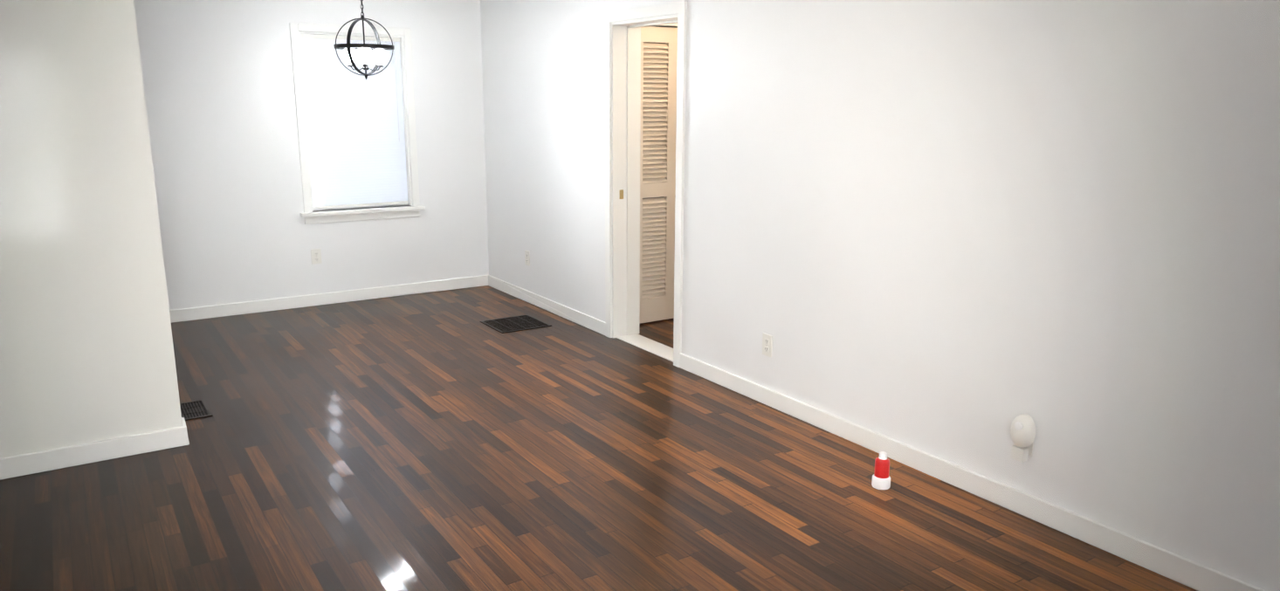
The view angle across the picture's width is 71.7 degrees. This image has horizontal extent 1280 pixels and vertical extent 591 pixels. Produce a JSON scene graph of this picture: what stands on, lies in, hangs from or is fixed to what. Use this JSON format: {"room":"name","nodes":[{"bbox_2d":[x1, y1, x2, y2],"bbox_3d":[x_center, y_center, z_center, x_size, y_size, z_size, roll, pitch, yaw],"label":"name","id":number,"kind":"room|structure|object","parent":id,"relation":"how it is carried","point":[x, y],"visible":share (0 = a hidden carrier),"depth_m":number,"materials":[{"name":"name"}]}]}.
{"room":"empty living room","nodes":[
{"label":"empty living room","id":0,"kind":"room"},
{"bbox_2d":[0,0,182,458],"bbox_3d":[-3.219,-0.362,3.179,2.604,2.440,0.120,-8,15,-32],"label":"wall","id":1,"kind":"structure","parent":0,"point":[126,229],"depth_m":3.72,"materials":[{"name":"paint"}]},
{"bbox_2d":[0,421,189,479],"bbox_3d":[-3.181,0.795,3.386,2.624,0.090,0.020,-8,15,-32],"label":"baseboard","id":2,"kind":"structure","parent":1,"relation":"attached to","point":[180,431],"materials":[{"name":"white paint"}]},
{"bbox_2d":[133,0,488,309],"bbox_3d":[-2.930,-1.080,6.396,3.800,2.440,0.200,-8,15,-32],"label":"wall","id":3,"kind":"structure","parent":0,"point":[443,236],"depth_m":6.50,"materials":[{"name":"white paint"}]},
{"bbox_2d":[310,248,322,264],"bbox_3d":[-2.468,-0.298,6.757,0.072,0.115,0.008,-8,15,-32],"label":"electrical outlet","id":4,"kind":"object","parent":3,"relation":"attached to","point":[316,255],"depth_m":6.75,"materials":[{"name":"white plastic"}]},
{"bbox_2d":[169,275,485,323],"bbox_3d":[-2.827,0.079,6.597,3.680,0.090,0.016,-8,15,-32],"label":"baseboard","id":5,"kind":"structure","parent":3,"relation":"attached to","point":[422,287],"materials":[{"name":"white paint"}]},
{"bbox_2d":[289,22,425,224],"bbox_3d":[-2.188,-1.312,6.811,0.950,1.455,0.258,-8,15,-32],"label":"window","id":6,"kind":"structure","parent":3,"relation":"in","point":[413,209],"depth_m":6.78,"materials":[{"name":"white paint"}]},
{"bbox_2d":[300,34,408,209],"bbox_3d":[-2.161,-1.319,6.768,0.736,1.275,0.046,-8,15,-32],"label":"window blind","id":7,"kind":"object","parent":6,"relation":"attached to","point":[376,173],"depth_m":6.77,"materials":[{"name":"white plastic"}]},
{"bbox_2d":[0,285,1197,590],"bbox_3d":[-0.637,0.986,3.074,6.900,0.120,9.100,-8,15,-32],"label":"floor","id":8,"kind":"structure","parent":0,"point":[560,453],"depth_m":3.69,"materials":[{"name":"brown wood"}]},
{"bbox_2d":[179,399,212,420],"bbox_3d":[-2.286,0.586,4.535,0.140,0.006,0.280,-8,15,-32],"label":"floor vent","id":9,"kind":"object","parent":8,"relation":"in","point":[198,410],"depth_m":4.53,"materials":[{"name":"black metal"}]},
{"bbox_2d":[480,314,551,333],"bbox_3d":[-0.884,0.199,6.296,0.380,0.006,0.380,-8,15,-32],"label":"floor vent","id":10,"kind":"object","parent":8,"relation":"in","point":[513,324],"depth_m":6.29,"materials":[{"name":"black metal"}]},
{"bbox_2d":[871,451,890,489],"bbox_3d":[1.004,0.722,3.674,0.076,0.150,0.076,-8,15,-32],"label":"spray can","id":11,"kind":"object","parent":8,"relation":"on","point":[878,477],"depth_m":3.65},
{"bbox_2d":[642,25,677,199],"bbox_3d":[0.144,-1.075,6.440,0.990,2.440,0.600,-8,15,-32],"label":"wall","id":12,"kind":"structure","parent":0,"point":[660,43],"depth_m":5.92,"materials":[{"name":"white paint"}]},
{"bbox_2d":[660,22,677,26],"bbox_3d":[0.229,-0.839,6.173,0.730,2.098,0.016,-8,15,-32],"label":"trim","id":13,"kind":"structure","parent":12,"relation":"attached to","point":[672,24],"depth_m":5.93,"materials":[{"name":"white paint"}]},
{"bbox_2d":[480,0,1279,590],"bbox_3d":[1.126,-0.506,3.919,0.200,2.440,8.900,-8,15,-32],"label":"wall","id":14,"kind":"structure","parent":0,"point":[794,260],"depth_m":3.67,"materials":[{"name":"white paint"}]},
{"bbox_2d":[524,250,529,266],"bbox_3d":[-0.878,-0.291,6.900,0.008,0.115,0.072,-8,15,-32],"label":"electrical outlet","id":15,"kind":"object","parent":14,"relation":"attached to","point":[526,258],"depth_m":6.89,"materials":[{"name":"white plastic"}]},
{"bbox_2d":[485,275,605,335],"bbox_3d":[-0.752,0.052,6.766,0.020,0.090,1.916,-8,15,-32],"label":"baseboard","id":16,"kind":"structure","parent":14,"relation":"attached to","point":[588,321],"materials":[{"name":"white paint"}]},
{"bbox_2d":[604,0,687,367],"bbox_3d":[0.103,-0.681,5.478,0.236,2.091,0.850,-8,15,-32],"label":"door frame","id":17,"kind":"structure","parent":14,"relation":"attached to","point":[622,78],"depth_m":5.67,"materials":[{"name":"white paint"}]},
{"bbox_2d":[639,26,677,323],"bbox_3d":[0.209,-0.821,6.207,0.618,2.024,0.032,-8,15,-32],"label":"louvered closet door","id":18,"kind":"structure","parent":17,"relation":"in","point":[658,114],"depth_m":6.13,"materials":[{"name":"beige paint"}]},
{"bbox_2d":[762,332,772,357],"bbox_3d":[0.662,0.259,4.614,0.008,0.115,0.072,-8,15,-32],"label":"electrical outlet","id":19,"kind":"object","parent":14,"relation":"attached to","point":[767,344],"depth_m":4.61,"materials":[{"name":"white plastic"}]},
{"bbox_2d":[679,352,1263,590],"bbox_3d":[1.799,0.914,2.968,0.020,0.090,5.694,-8,15,-32],"label":"baseboard","id":20,"kind":"structure","parent":14,"relation":"attached to","point":[842,427],"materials":[{"name":"white paint"}]},
{"bbox_2d":[1010,413,1035,462],"bbox_3d":[1.452,0.543,3.384,0.069,0.180,0.088,-8,15,-32],"label":"plug-in air freshener","id":21,"kind":"object","parent":14,"relation":"attached to","point":[1016,446],"depth_m":3.37,"materials":[{"name":"white plastic"}]},
{"bbox_3d":[-0.625,-1.512,2.515,6.900,0.120,9.100,-8,15,-32],"label":"ceiling","id":22,"kind":"structure","parent":0,"visible":0},
{"bbox_2d":[333,0,394,80],"bbox_3d":[-1.726,-1.734,5.513,0.361,0.767,0.361,-8,15,-32],"label":"pendant chandelier","id":23,"kind":"object","parent":22,"relation":"hanging from","point":[351,58],"depth_m":5.52,"materials":[{"name":"black metal"}]}
]}

